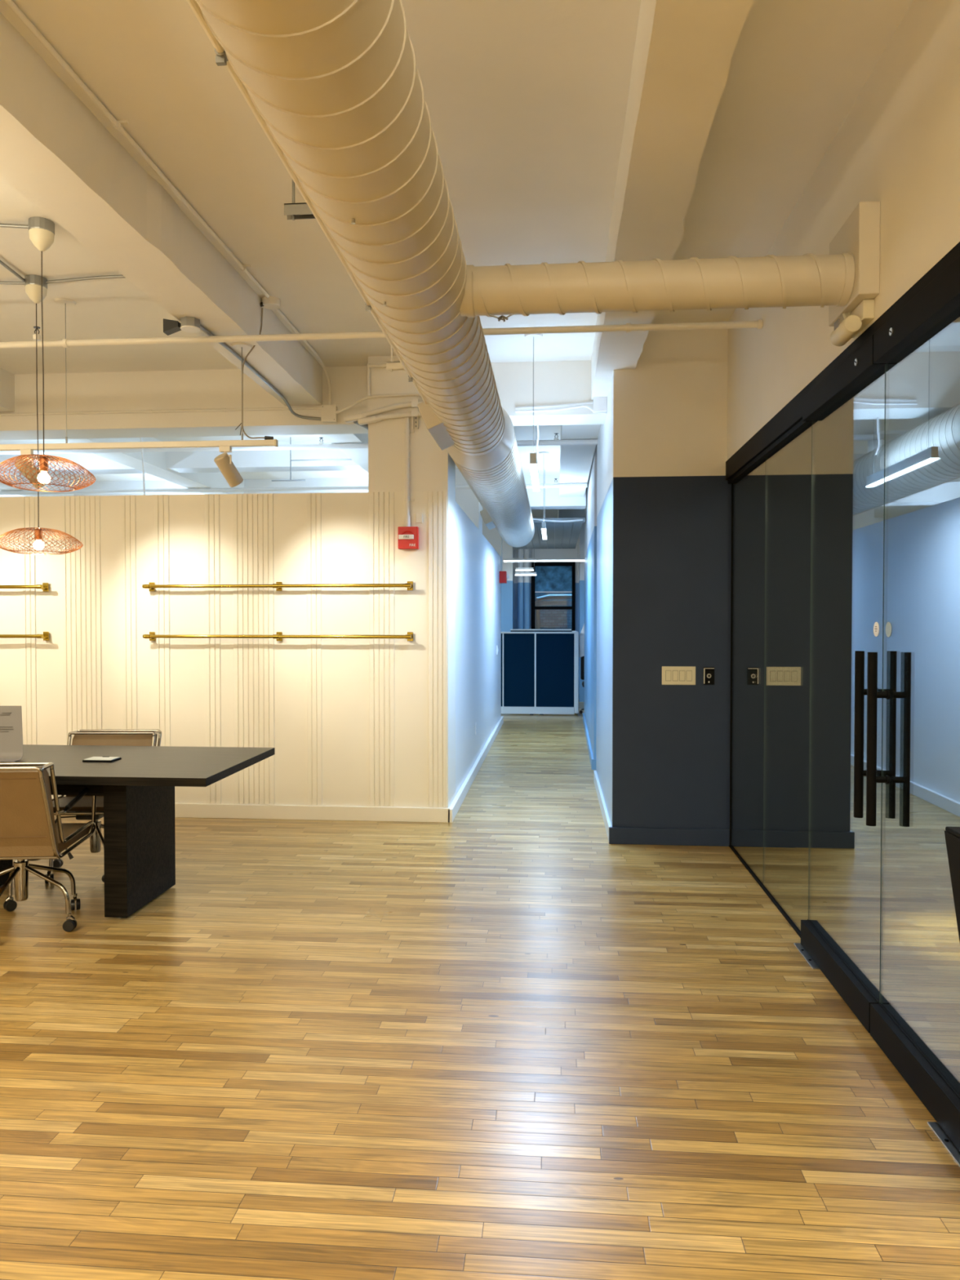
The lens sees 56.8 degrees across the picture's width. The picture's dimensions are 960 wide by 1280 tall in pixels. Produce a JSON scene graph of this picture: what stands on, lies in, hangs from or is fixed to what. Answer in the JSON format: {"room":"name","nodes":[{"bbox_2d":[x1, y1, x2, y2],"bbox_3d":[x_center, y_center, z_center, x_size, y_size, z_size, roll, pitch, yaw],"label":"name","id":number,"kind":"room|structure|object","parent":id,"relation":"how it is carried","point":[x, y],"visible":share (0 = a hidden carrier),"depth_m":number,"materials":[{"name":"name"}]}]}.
{"room":"open-plan office","nodes":[
{"label":"open-plan office","id":0,"kind":"room"},
{"bbox_2d":[0,355,455,822],"bbox_3d":[-3.103,-0.389,7.128,5.820,3.500,0.522,0,1,5],"label":"wall","id":1,"kind":"structure","parent":0,"point":[347,722],"depth_m":6.77,"materials":[{"name":"paint"}]},
{"bbox_2d":[0,582,48,591],"bbox_3d":[-4.371,-0.411,6.928,2.038,0.068,0.100,0,1,5],"label":"brass rail","id":2,"kind":"object","parent":1,"relation":"attached to","point":[44,586],"visible":1,"depth_m":6.82,"materials":[{"name":"brown metal"}]},
{"bbox_2d":[0,631,48,640],"bbox_3d":[-4.371,-0.031,6.935,2.038,0.068,0.100,0,1,5],"label":"brass rail","id":3,"kind":"object","parent":1,"relation":"attached to","point":[45,636],"visible":1,"depth_m":6.83,"materials":[{"name":"brown metal"}]},
{"bbox_2d":[142,581,413,591],"bbox_3d":[-1.533,-0.406,6.689,2.063,0.068,0.100,0,1,5],"label":"brass rail","id":4,"kind":"object","parent":1,"relation":"attached to","point":[151,586],"visible":1,"depth_m":6.65,"materials":[{"name":"brown metal"}]},
{"bbox_2d":[142,631,413,640],"bbox_3d":[-1.533,-0.026,6.697,2.063,0.068,0.100,0,1,5],"label":"brass rail","id":5,"kind":"object","parent":1,"relation":"attached to","point":[151,636],"visible":1,"depth_m":6.66,"materials":[{"name":"brown metal"}]},
{"bbox_2d":[353,421,368,429],"bbox_3d":[-0.868,-1.650,6.925,0.050,0.046,0.491,0,1,15],"label":"conduit","id":6,"kind":"object","parent":1,"relation":"attached to","point":[366,426],"visible":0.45,"depth_m":6.80,"materials":[{"name":"silver metal"}]},
{"bbox_2d":[343,412,366,422],"bbox_3d":[-0.931,-1.668,6.645,0.174,0.074,0.056,0,1,5],"label":"fitting","id":7,"kind":"object","parent":6,"relation":"attached to","point":[352,418],"visible":1,"depth_m":6.62,"materials":[{"name":"white metal"}]},
{"bbox_2d":[365,401,422,417],"bbox_3d":[-0.477,-1.722,6.606,0.785,0.112,0.038,0,1,5],"label":"conduit","id":8,"kind":"object","parent":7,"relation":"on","point":[403,405],"visible":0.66,"depth_m":6.61,"materials":[{"name":"white metal"}]},
{"bbox_2d":[357,414,381,425],"bbox_3d":[-0.827,-1.647,6.637,0.174,0.074,0.056,0,1,5],"label":"fitting","id":9,"kind":"object","parent":1,"relation":"attached to","point":[374,419],"visible":1,"depth_m":6.61,"materials":[{"name":"white metal"}]},
{"bbox_2d":[335,392,420,413],"bbox_3d":[-0.650,-1.800,6.674,1.019,0.102,0.155,0,1,17],"label":"conduit","id":10,"kind":"object","parent":1,"relation":"attached to","point":[357,402],"visible":0.62,"depth_m":6.64,"materials":[{"name":"white metal"}]},
{"bbox_2d":[397,526,418,549],"bbox_3d":[-0.535,-0.762,6.624,0.150,0.164,0.077,0,1,5],"label":"alarm pull station","id":11,"kind":"object","parent":1,"relation":"attached to","point":[407,536],"visible":1,"depth_m":6.60,"materials":[{"name":"red plastic"}]},
{"bbox_2d":[404,417,414,526],"bbox_3d":[-0.530,-1.252,6.633,0.072,0.815,0.043,0,1,5],"label":"conduit","id":12,"kind":"object","parent":1,"relation":"attached to","point":[406,517],"depth_m":6.62,"materials":[{"name":"white metal"}]},
{"bbox_2d":[411,398,418,429],"bbox_3d":[-0.481,-1.689,6.613,0.052,0.220,0.058,0,1,5],"label":"bracket","id":13,"kind":"object","parent":1,"relation":"attached to","point":[415,410],"visible":0.99,"depth_m":6.59,"materials":[{"name":"white metal"}]},
{"bbox_2d":[379,411,421,419],"bbox_3d":[-0.431,-1.675,6.603,0.692,0.070,0.038,0,1,5],"label":"conduit","id":14,"kind":"object","parent":13,"relation":"attached to","point":[407,414],"visible":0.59,"depth_m":6.61,"materials":[{"name":"white metal"}]},
{"bbox_2d":[0,0,913,518],"bbox_3d":[-1.414,-2.212,7.002,16.400,0.150,22.200,0,1,5],"label":"ceiling","id":15,"kind":"structure","parent":0,"point":[526,100],"depth_m":3.76,"materials":[{"name":"white paint"}]},
{"bbox_2d":[0,368,14,412],"bbox_3d":[-4.349,-1.884,1.710,0.280,0.300,10.950,0,1,5],"label":"ceiling beam","id":16,"kind":"structure","parent":15,"relation":"attached to","point":[6,378],"depth_m":7.06,"materials":[{"name":"white paint"}]},
{"bbox_2d":[0,223,28,228],"bbox_3d":[-3.092,-2.067,4.469,1.682,0.021,0.041,0,1,3],"label":"conduit","id":17,"kind":"object","parent":15,"relation":"attached to","point":[5,225],"visible":0.84,"depth_m":4.42,"materials":[{"name":"silver metal"}]},
{"bbox_2d":[0,475,74,496],"bbox_3d":[-5.894,-2.099,12.801,0.300,0.300,10.200,0,1,5],"label":"ceiling beam","id":18,"kind":"structure","parent":15,"relation":"attached to","point":[3,486],"depth_m":11.82,"materials":[{"name":"white paint"}]},
{"bbox_2d":[0,274,83,555],"bbox_3d":[-2.579,-1.304,5.170,0.474,1.591,0.474,0,1,5],"label":"pendant","id":19,"kind":"object","parent":15,"relation":"hanging from","point":[32,282],"visible":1,"depth_m":5.14,"materials":[{"name":"brown metal"}]},
{"bbox_2d":[0,217,96,492],"bbox_3d":[-2.189,-1.424,4.442,0.480,1.323,0.480,-1,2,-44],"label":"pendant","id":20,"kind":"object","parent":15,"relation":"hanging from","point":[41,230],"visible":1,"depth_m":4.41,"materials":[{"name":"brown metal"}]},
{"bbox_2d":[39,457,48,471],"bbox_3d":[-2.189,-0.880,4.453,0.042,0.068,0.041,0,1,5],"label":"bulb socket","id":21,"kind":"object","parent":20,"relation":"attached to","point":[42,460],"depth_m":4.44,"materials":[{"name":"orange metal"}]},
{"bbox_2d":[45,275,125,284],"bbox_3d":[-2.105,-2.079,5.093,0.837,0.021,0.036,0,1,7],"label":"conduit","id":22,"kind":"object","parent":15,"relation":"attached to","point":[105,276],"visible":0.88,"depth_m":5.10,"materials":[{"name":"silver metal"}]},
{"bbox_2d":[0,297,278,450],"bbox_3d":[-3.487,-1.649,5.611,4.505,0.920,0.130,0,1,5],"label":"track","id":23,"kind":"object","parent":15,"relation":"hanging from","point":[268,441],"visible":0.91,"depth_m":5.48,"materials":[{"name":"white metal"}]},
{"bbox_2d":[14,448,45,488],"bbox_3d":[-2.825,-1.077,5.591,0.119,0.232,0.203,1,1,35],"label":"track spotlight","id":24,"kind":"object","parent":23,"relation":"hanging from","point":[29,451],"visible":0.36,"depth_m":5.55,"materials":[{"name":"white metal"}]},
{"bbox_2d":[213,445,243,487],"bbox_3d":[-1.554,-1.069,5.481,0.118,0.245,0.186,1,1,30],"label":"track spotlight","id":25,"kind":"object","parent":23,"relation":"hanging from","point":[224,462],"visible":1,"depth_m":5.44,"materials":[{"name":"white metal"}]},
{"bbox_2d":[55,437,244,494],"bbox_3d":[-3.423,-2.095,12.593,0.300,0.300,10.200,0,1,5],"label":"ceiling beam","id":26,"kind":"structure","parent":15,"relation":"attached to","point":[154,462],"depth_m":9.81,"materials":[{"name":"white paint"}]},
{"bbox_2d":[0,12,322,406],"bbox_3d":[-1.831,-1.879,1.498,0.316,0.301,10.950,0,1,5],"label":"ceiling beam","id":27,"kind":"structure","parent":15,"relation":"attached to","point":[55,152],"depth_m":3.86,"materials":[{"name":"white paint"}]},
{"bbox_2d":[163,316,200,335],"bbox_3d":[-1.670,-1.760,4.984,0.200,0.075,0.110,0,1,5],"label":"ceiling box","id":28,"kind":"object","parent":27,"relation":"attached to","point":[188,324],"visible":1,"depth_m":4.96,"materials":[{"name":"silver metal"}]},
{"bbox_2d":[200,324,320,420],"bbox_3d":[-1.425,-1.756,5.990,0.232,0.120,1.926,0,1,5],"label":"conduit","id":29,"kind":"object","parent":27,"relation":"attached to","point":[204,330],"visible":0.98,"depth_m":6.08,"materials":[{"name":"silver metal"}]},
{"bbox_2d":[3,0,331,404],"bbox_3d":[-1.644,-1.869,1.525,0.148,0.321,10.836,0,1,5],"label":"conduit","id":30,"kind":"object","parent":15,"relation":"attached to","point":[268,302],"visible":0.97,"depth_m":3.81,"materials":[{"name":"white metal"}]},
{"bbox_2d":[0,440,457,475],"bbox_3d":[-4.713,-2.058,10.143,9.100,0.280,0.300,0,1,5],"label":"cross beam","id":31,"kind":"structure","parent":15,"relation":"attached to","point":[268,460],"depth_m":9.87,"materials":[{"name":"white paint"}]},
{"bbox_2d":[0,475,586,510],"bbox_3d":[-3.794,-2.036,12.600,10.520,0.420,0.350,0,1,5],"label":"cross beam","id":32,"kind":"structure","parent":15,"relation":"attached to","point":[536,499],"depth_m":12.30,"materials":[{"name":"white paint"}]},
{"bbox_2d":[541,488,546,539],"label":"linear pendant","id":33,"kind":"object","parent":32,"relation":"hanging from","point":[544,528],"depth_m":10.95,"materials":[{"name":"grey metal"}]},
{"bbox_2d":[284,179,315,220],"bbox_3d":[-0.506,-1.801,3.229,0.415,0.525,0.040,0,1,5],"label":"hanger","id":34,"kind":"object","parent":15,"relation":"hanging from","point":[293,211],"visible":0.26,"depth_m":3.23,"materials":[{"name":"silver metal"}]},
{"bbox_2d":[0,360,606,439],"bbox_3d":[-4.248,-1.919,7.371,10.492,0.450,0.350,0,1,5],"label":"cross beam","id":35,"kind":"structure","parent":15,"relation":"attached to","point":[555,382],"depth_m":7.04,"materials":[{"name":"white paint"}]},
{"bbox_2d":[0,406,320,415],"bbox_3d":[-3.617,-1.817,7.133,4.790,0.027,0.027,0,1,5],"label":"conduit","id":36,"kind":"object","parent":35,"relation":"attached to","point":[306,407],"visible":1,"depth_m":7.03,"materials":[{"name":"white metal"}]},
{"bbox_2d":[320,404,337,422],"bbox_3d":[-1.172,-1.760,6.909,0.120,0.130,0.061,0,1,5],"label":"junction box","id":37,"kind":"object","parent":35,"relation":"attached to","point":[328,415],"visible":1,"depth_m":6.88,"materials":[{"name":"white metal"}]},
{"bbox_2d":[515,401,593,409],"bbox_3d":[0.568,-1.792,6.778,0.591,0.050,0.020,0,1,5],"label":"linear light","id":38,"kind":"object","parent":35,"relation":"attached to","point":[584,402],"visible":1,"depth_m":6.77,"materials":[{"name":"white paint"}]},
{"bbox_2d":[515,404,606,414],"bbox_3d":[0.618,-1.750,6.764,0.691,0.072,0.026,0,1,5],"label":"conduit","id":39,"kind":"object","parent":35,"relation":"attached to","point":[581,406],"visible":1,"depth_m":6.75,"materials":[{"name":"white metal"}]},
{"bbox_2d":[593,396,607,413],"bbox_3d":[0.909,-1.791,6.722,0.105,0.130,0.084,0,1,5],"label":"junction box","id":40,"kind":"object","parent":35,"relation":"attached to","point":[600,403],"visible":0.67,"depth_m":6.68,"materials":[{"name":"white paint"}]},
{"bbox_2d":[186,0,427,404],"bbox_3d":[-0.674,-1.246,0.575,0.027,0.039,8.880,0,1,5],"label":"conduit","id":41,"kind":"object","parent":15,"relation":"attached to","point":[221,59],"visible":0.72,"depth_m":2.29,"materials":[{"name":"white metal"}]},
{"bbox_2d":[271,436,352,481],"bbox_3d":[-1.429,-1.949,9.517,1.650,0.473,0.016,0,1,5],"label":"hanger","id":42,"kind":"object","parent":15,"relation":"hanging from","point":[291,460],"visible":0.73,"depth_m":9.56,"materials":[{"name":"silver metal"}]},
{"bbox_2d":[320,433,368,472],"bbox_3d":[-0.922,-2.091,12.383,0.300,0.300,10.200,0,1,5],"label":"ceiling beam","id":43,"kind":"structure","parent":15,"relation":"attached to","point":[360,456],"depth_m":8.53,"materials":[{"name":"white paint"}]},
{"bbox_2d":[386,346,405,371],"bbox_3d":[-0.340,-1.839,5.192,0.415,0.525,0.040,0,1,5],"label":"hanger","id":44,"kind":"object","parent":15,"relation":"hanging from","point":[391,366],"visible":0.26,"depth_m":5.19,"materials":[{"name":"white metal"}]},
{"bbox_2d":[195,0,534,547],"bbox_3d":[-0.183,-1.375,4.335,0.542,0.486,16.660,0,1,5],"label":"spiral duct","id":45,"kind":"object","parent":44,"relation":"hanging from","point":[337,86],"visible":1,"depth_m":2.31,"materials":[{"name":"silver metal"}]},
{"bbox_2d":[418,409,439,446],"bbox_3d":[-0.300,-1.268,5.330,0.056,0.109,0.560,0,1,5],"label":"register","id":46,"kind":"object","parent":45,"relation":"attached to","point":[430,430],"depth_m":5.18,"materials":[{"name":"beige metal"}]},
{"bbox_2d":[417,401,454,450],"bbox_3d":[-0.247,-1.292,5.325,0.166,0.186,0.620,0,1,5],"label":"register","id":47,"kind":"object","parent":45,"relation":"attached to","point":[442,433],"depth_m":5.08,"materials":[{"name":"grey metal"}]},
{"bbox_2d":[480,509,496,529],"bbox_3d":[0.105,-1.365,10.002,0.166,0.186,0.600,0,1,5],"label":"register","id":48,"kind":"object","parent":45,"relation":"attached to","point":[489,523],"depth_m":9.71,"materials":[{"name":"beige metal"}]},
{"bbox_2d":[459,200,879,326],"bbox_3d":[0.680,-1.387,3.374,1.505,0.338,0.350,0,1,5],"label":"duct","id":49,"kind":"object","parent":45,"relation":"attached to","point":[841,279],"visible":0.98,"depth_m":3.26,"materials":[{"name":"silver metal"}]},
{"bbox_2d":[830,299,874,346],"bbox_3d":[1.380,-1.179,3.309,0.099,0.122,0.230,0,1,5],"label":"emergency light","id":50,"kind":"object","parent":49,"relation":"attached to","point":[854,322],"visible":1,"depth_m":3.23,"materials":[{"name":"beige plastic"}]},
{"bbox_2d":[524,333,542,491],"bbox_3d":[0.415,-1.671,6.693,0.130,0.918,1.230,0,1,5],"label":"linear pendant","id":51,"kind":"object","parent":15,"relation":"hanging from","point":[533,465],"visible":0.76,"depth_m":6.18,"materials":[{"name":"grey metal"}]},
{"bbox_2d":[528,463,539,491],"bbox_3d":[0.415,-1.217,6.702,0.052,0.010,1.226,0,1,5],"label":"diffuser","id":52,"kind":"object","parent":51,"relation":"attached to","point":[533,467],"depth_m":6.59,"materials":[{"name":"white plastic"}]},
{"bbox_2d":[558,424,600,534],"bbox_3d":[1.257,-2.088,12.199,0.332,0.300,10.200,0,1,5],"label":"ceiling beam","id":53,"kind":"structure","parent":15,"relation":"attached to","point":[575,460],"depth_m":9.37,"materials":[{"name":"white paint"}]},
{"bbox_2d":[591,0,752,399],"bbox_3d":[0.530,-1.875,1.299,0.286,0.302,10.950,0,1,5],"label":"ceiling beam","id":54,"kind":"structure","parent":15,"relation":"attached to","point":[684,49],"depth_m":3.11,"materials":[{"name":"white paint"}]},
{"bbox_2d":[455,468,482,533],"bbox_3d":[-0.236,-0.468,11.202,0.490,3.500,0.500,0,1,5],"label":"wall","id":55,"kind":"structure","parent":0,"point":[467,500],"depth_m":10.92,"materials":[{"name":"white paint"}]},
{"bbox_2d":[455,502,501,795],"bbox_3d":[-0.018,0.064,10.030,0.123,2.482,6.520,0,1,5],"label":"wall","id":56,"kind":"structure","parent":0,"point":[477,563],"depth_m":8.84,"materials":[{"name":"white paint"}]},
{"bbox_2d":[448,715,503,822],"bbox_3d":[0.055,1.256,9.976,0.035,0.100,6.662,0,1,5],"label":"baseboard","id":57,"kind":"structure","parent":56,"relation":"attached to","point":[463,791],"depth_m":8.33,"materials":[{"name":"white paint"}]},
{"bbox_2d":[0,701,959,1279],"bbox_3d":[-1.414,1.438,7.073,16.400,0.150,22.200,0,1,5],"label":"floor","id":58,"kind":"structure","parent":0,"point":[506,1039],"depth_m":3.03,"materials":[{"name":"brown wood"}]},
{"bbox_2d":[0,762,96,932],"bbox_3d":[-2.272,0.990,4.327,0.603,0.851,0.662,0,1,-3],"label":"office chair","id":59,"kind":"object","parent":58,"relation":"on","point":[28,830],"visible":0.98,"depth_m":4.16,"materials":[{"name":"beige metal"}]},
{"bbox_2d":[44,729,161,884],"bbox_3d":[-2.310,0.989,5.396,0.603,0.813,0.662,0,1,-1],"label":"office chair","id":60,"kind":"object","parent":58,"relation":"on","point":[82,808],"visible":0.36,"depth_m":5.58,"materials":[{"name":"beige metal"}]},
{"bbox_2d":[0,744,275,918],"bbox_3d":[-2.305,1.029,4.886,2.070,0.752,1.054,0,1,5],"label":"conference table","id":61,"kind":"object","parent":58,"relation":"on","point":[137,788],"visible":0.91,"depth_m":4.64,"materials":[{"name":"black wood"}]},
{"bbox_2d":[0,706,23,762],"bbox_3d":[-2.690,0.510,4.845,0.376,0.284,0.195,0,1,-1],"label":"table sign","id":62,"kind":"object","parent":61,"relation":"on","point":[11,717],"visible":1,"depth_m":4.90,"materials":[{"name":"grey"}]},
{"bbox_2d":[82,755,121,762],"bbox_3d":[-2.054,0.647,4.823,0.164,0.015,0.110,0,1,5],"label":"power outlet","id":63,"kind":"object","parent":61,"relation":"on","point":[108,759],"visible":1,"depth_m":4.80,"materials":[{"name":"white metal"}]},
{"bbox_2d":[517,548,524,629],"bbox_3d":[0.793,-0.587,17.286,0.116,3.500,0.116,0,1,5],"label":"riser pipe","id":64,"kind":"object","parent":58,"relation":"on","point":[520,552],"visible":0.5,"depth_m":17.23,"materials":[{"name":"metal"}]},
{"bbox_2d":[524,549,529,629],"bbox_3d":[0.912,-0.586,17.276,0.116,3.500,0.116,0,1,5],"label":"riser pipe","id":65,"kind":"object","parent":58,"relation":"on","point":[526,552],"visible":0.5,"depth_m":17.22,"materials":[{"name":"metal"}]},
{"bbox_2d":[501,631,578,715],"bbox_3d":[0.690,0.523,15.459,1.985,1.352,2.102,0,1,5],"label":"cabinet","id":66,"kind":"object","parent":58,"relation":"on","point":[540,670],"depth_m":14.39,"materials":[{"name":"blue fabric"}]},
{"bbox_2d":[510,629,571,631],"bbox_3d":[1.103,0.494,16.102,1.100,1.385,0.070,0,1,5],"label":"countertop","id":67,"kind":"structure","parent":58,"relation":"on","point":[511,630],"depth_m":16.06,"materials":[{"name":"paint"}]},
{"bbox_2d":[579,656,584,713],"bbox_3d":[1.896,0.657,14.549,0.532,1.119,0.482,0,1,5],"label":"desk chair","id":68,"kind":"object","parent":58,"relation":"on","point":[582,659],"visible":0.21,"depth_m":14.72,"materials":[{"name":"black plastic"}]},
{"bbox_2d":[578,623,584,657],"bbox_3d":[1.875,-0.085,14.641,0.564,0.760,0.309,0,1,5],"label":"coat","id":69,"kind":"object","parent":68,"relation":"hanging from","point":[581,637],"visible":0.15,"depth_m":14.55,"materials":[{"name":"white fabric"}]},
{"bbox_2d":[793,942,820,969],"bbox_3d":[1.495,1.419,3.990,0.085,0.008,0.305,0,1,5],"label":"plate","id":70,"kind":"object","parent":58,"relation":"on","point":[798,945],"visible":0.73,"depth_m":3.98,"materials":[{"name":"silver metal"}]},
{"bbox_2d":[927,1121,959,1166],"bbox_3d":[1.369,1.448,2.500,0.085,0.008,0.315,0,1,5],"label":"plate","id":71,"kind":"object","parent":58,"relation":"on","point":[941,1135],"visible":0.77,"depth_m":2.56,"materials":[{"name":"silver metal"}]},
{"bbox_2d":[944,826,959,942],"bbox_3d":[1.187,0.940,1.785,0.350,1.050,0.350,0,1,5],"label":"pedestal","id":72,"kind":"object","parent":58,"relation":"on","point":[952,834],"visible":1,"depth_m":1.93,"materials":[{"name":"black metal"}]},
{"bbox_2d":[482,520,514,631],"bbox_3d":[0.296,-0.585,17.228,0.700,3.500,0.600,0,1,5],"label":"wall","id":73,"kind":"structure","parent":0,"point":[492,535],"depth_m":16.91,"materials":[{"name":"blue paint"}]},
{"bbox_2d":[514,522,578,631],"bbox_3d":[-1.561,-0.597,17.810,14.100,3.500,0.250,0,1,5],"label":"wall","id":74,"kind":"structure","parent":0,"point":[554,553],"depth_m":17.42,"materials":[{"name":"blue paint"}]},
{"bbox_2d":[531,561,575,631],"bbox_3d":[1.438,-0.559,17.443,0.860,1.940,0.100,0,1,5],"label":"window","id":75,"kind":"structure","parent":74,"relation":"in","point":[551,576],"depth_m":17.41,"materials":[{"name":"black metal"}]},
{"bbox_2d":[534,565,572,591],"bbox_3d":[1.442,-1.202,17.418,0.720,0.495,0.004,0,1,5],"label":"window pane","id":76,"kind":"object","parent":75,"relation":"attached to","point":[548,578],"depth_m":17.42,"materials":[{"name":"blue glass"}]},
{"bbox_2d":[512,517,585,549],"bbox_3d":[0.981,-1.715,14.614,1.340,0.060,4.450,0,1,5],"label":"ceiling","id":77,"kind":"structure","parent":0,"point":[571,531],"depth_m":14.18,"materials":[{"name":"grey paint"}]},
{"bbox_2d":[503,557,584,561],"bbox_3d":[1.165,-1.559,15.931,1.475,0.302,0.044,0,1,5],"label":"strip light","id":78,"kind":"object","parent":77,"relation":"hanging from","point":[558,559],"visible":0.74,"depth_m":15.91,"materials":[{"name":"white paint"}]},
{"bbox_2d":[503,560,584,561],"bbox_3d":[1.165,-1.420,15.934,1.475,0.024,0.044,0,1,5],"label":"diffuser","id":79,"kind":"object","parent":78,"relation":"attached to","point":[504,560],"depth_m":15.91,"materials":[{"name":"white plastic"}]},
{"bbox_2d":[578,516,584,702],"bbox_3d":[2.274,-0.582,17.061,0.730,3.500,0.600,0,1,5],"label":"column","id":80,"kind":"structure","parent":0,"point":[581,536],"depth_m":16.79,"materials":[{"name":"blue paint"}]},
{"bbox_2d":[584,444,596,759],"bbox_3d":[2.453,-0.469,11.257,2.200,3.500,4.640,0,1,5],"label":"wall","id":81,"kind":"structure","parent":0,"point":[590,511],"depth_m":9.99,"materials":[{"name":"blue paint"}]},
{"bbox_2d":[582,713,595,769],"bbox_3d":[1.943,1.227,11.323,1.222,0.105,4.660,0,1,5],"label":"baseboard","id":82,"kind":"structure","parent":81,"relation":"attached to","point":[593,762],"depth_m":10.07,"materials":[{"name":"blue paint"}]},
{"bbox_2d":[595,328,731,829],"bbox_3d":[1.598,-0.388,7.110,1.208,3.500,2.330,0,1,5],"label":"wall column","id":83,"kind":"structure","parent":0,"point":[664,493],"depth_m":5.97,"materials":[{"name":"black paint"}]},
{"bbox_2d":[593,770,611,841],"bbox_3d":[0.986,1.306,7.204,0.022,0.108,2.350,0,1,5],"label":"baseboard","id":84,"kind":"structure","parent":83,"relation":"attached to","point":[606,820],"depth_m":6.91,"materials":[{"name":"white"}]},
{"bbox_2d":[608,826,729,846],"bbox_3d":[1.278,1.328,5.990,0.808,0.112,0.022,0,1,5],"label":"baseboard","id":85,"kind":"structure","parent":83,"relation":"attached to","point":[617,835],"depth_m":5.98,"materials":[{"name":"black paint"}]},
{"bbox_2d":[662,666,695,684],"bbox_3d":[1.336,0.239,5.968,0.217,0.122,0.013,0,1,5],"label":"switch plate","id":86,"kind":"object","parent":83,"relation":"attached to","point":[671,675],"visible":1,"depth_m":5.96,"materials":[{"name":"beige plastic"}]},
{"bbox_2d":[702,666,714,684],"bbox_3d":[1.535,0.240,5.948,0.072,0.116,0.020,0,1,5],"label":"switch","id":87,"kind":"object","parent":83,"relation":"attached to","point":[708,672],"visible":1,"depth_m":5.95,"materials":[{"name":"black metal"}]},
{"bbox_2d":[727,0,959,459],"bbox_3d":[1.296,-1.553,0.794,0.155,0.925,10.260,0,1,5],"label":"wall","id":88,"kind":"structure","parent":0,"point":[897,145],"depth_m":3.10,"materials":[{"name":"beige paint"}]},
{"bbox_2d":[763,421,812,930],"bbox_3d":[1.565,0.190,4.544,0.006,2.416,0.889,0,1,5],"label":"window","id":89,"kind":"structure","parent":88,"relation":"in","point":[811,421],"depth_m":4.97,"materials":[{"name":"clear glass"}]},
{"bbox_2d":[725,241,959,484],"bbox_3d":[1.276,-1.017,0.857,0.125,0.150,10.160,0,1,5],"label":"door track","id":90,"kind":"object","parent":88,"relation":"attached to","point":[787,426],"depth_m":4.30,"materials":[{"name":"black metal"}]},
{"bbox_2d":[800,334,899,1033],"bbox_3d":[1.492,0.159,3.644,0.157,2.524,0.901,0,1,5],"label":"door","id":91,"kind":"structure","parent":88,"relation":"in","point":[858,371],"depth_m":3.35,"materials":[{"name":"clear glass"}]},
{"bbox_2d":[866,255,959,1151],"bbox_3d":[1.414,0.177,2.728,0.157,2.524,0.922,0,1,5],"label":"door","id":92,"kind":"structure","parent":88,"relation":"in","point":[936,306],"depth_m":2.99,"materials":[{"name":"clear glass"}]},
{"bbox_2d":[733,345,959,850],"bbox_3d":[4.096,-0.363,5.791,4.808,3.500,0.160,0,1,5],"label":"wall","id":93,"kind":"structure","parent":0,"point":[922,553],"depth_m":5.87,"materials":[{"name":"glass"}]},
{"bbox_2d":[729,483,734,844],"bbox_3d":[1.683,0.153,5.918,0.022,2.436,0.008,0,1,5],"label":"trim","id":94,"kind":"structure","parent":93,"relation":"attached to","point":[731,483],"depth_m":5.91,"materials":[{"name":"black metal"}]},
{"bbox_2d":[730,480,765,882],"bbox_3d":[1.642,0.172,5.453,0.006,2.416,0.925,0,1,5],"label":"window","id":95,"kind":"structure","parent":93,"relation":"in","point":[734,843],"depth_m":5.86,"materials":[{"name":"clear glass"}]},
{"bbox_2d":[728,844,800,937],"bbox_3d":[1.605,1.395,5.035,0.024,0.014,1.828,0,1,5],"label":"trim","id":96,"kind":"structure","parent":93,"relation":"attached to","point":[739,855],"depth_m":4.86,"materials":[{"name":"black metal"}]},
{"bbox_2d":[923,318,959,346],"bbox_3d":[3.719,-1.833,0.625,4.700,0.040,10.140,0,1,5],"label":"ceiling","id":97,"kind":"structure","parent":0,"point":[949,336],"depth_m":5.60,"materials":[{"name":"paint"}]},
{"bbox_3d":[-9.082,-0.505,13.105,0.100,3.500,11.390,0,1,5],"label":"wall","id":98,"kind":"structure","parent":0,"visible":0},
{"bbox_2d":[0,483,586,494],"bbox_3d":[-3.923,-1.891,11.234,10.492,0.052,0.052,0,1,5],"label":"pipe","id":99,"kind":"object","parent":98,"relation":"attached to","point":[545,485],"visible":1,"depth_m":11.15,"materials":[{"name":"white metal"}]},
{"bbox_2d":[0,439,597,454],"bbox_3d":[-4.141,-1.841,8.644,10.492,0.052,0.052,0,1,5],"label":"pipe","id":100,"kind":"object","parent":98,"relation":"attached to","point":[566,442],"visible":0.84,"depth_m":8.44,"materials":[{"name":"white paint"}]},
{"label":"outside","id":101,"kind":"structure","parent":0,"visible":0},
{"bbox_2d":[535,592,571,629],"bbox_3d":[1.597,-1.369,18.960,6.000,5.000,0.100,0,1,5],"label":"brick wall","id":102,"kind":"structure","parent":101,"point":[549,619],"depth_m":18.92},
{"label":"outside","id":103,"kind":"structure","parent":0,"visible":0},
{"bbox_2d":[535,594,571,629],"bbox_3d":[1.555,-0.510,18.477,1.600,0.900,0.198,0,1,5],"label":"pipe","id":104,"kind":"object","parent":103,"point":[538,602],"visible":0.51,"depth_m":18.46,"materials":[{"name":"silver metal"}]},
{"bbox_3d":[-6.526,-0.284,1.753,0.100,3.500,10.810,0,1,5],"label":"wall","id":105,"kind":"structure","parent":0,"visible":0},
{"bbox_2d":[0,319,763,348],"bbox_3d":[-2.293,-1.758,5.248,7.745,0.051,0.051,0,1,5],"label":"pipe","id":106,"kind":"object","parent":105,"relation":"attached to","point":[628,327],"visible":1,"depth_m":5.11,"materials":[{"name":"white metal"}]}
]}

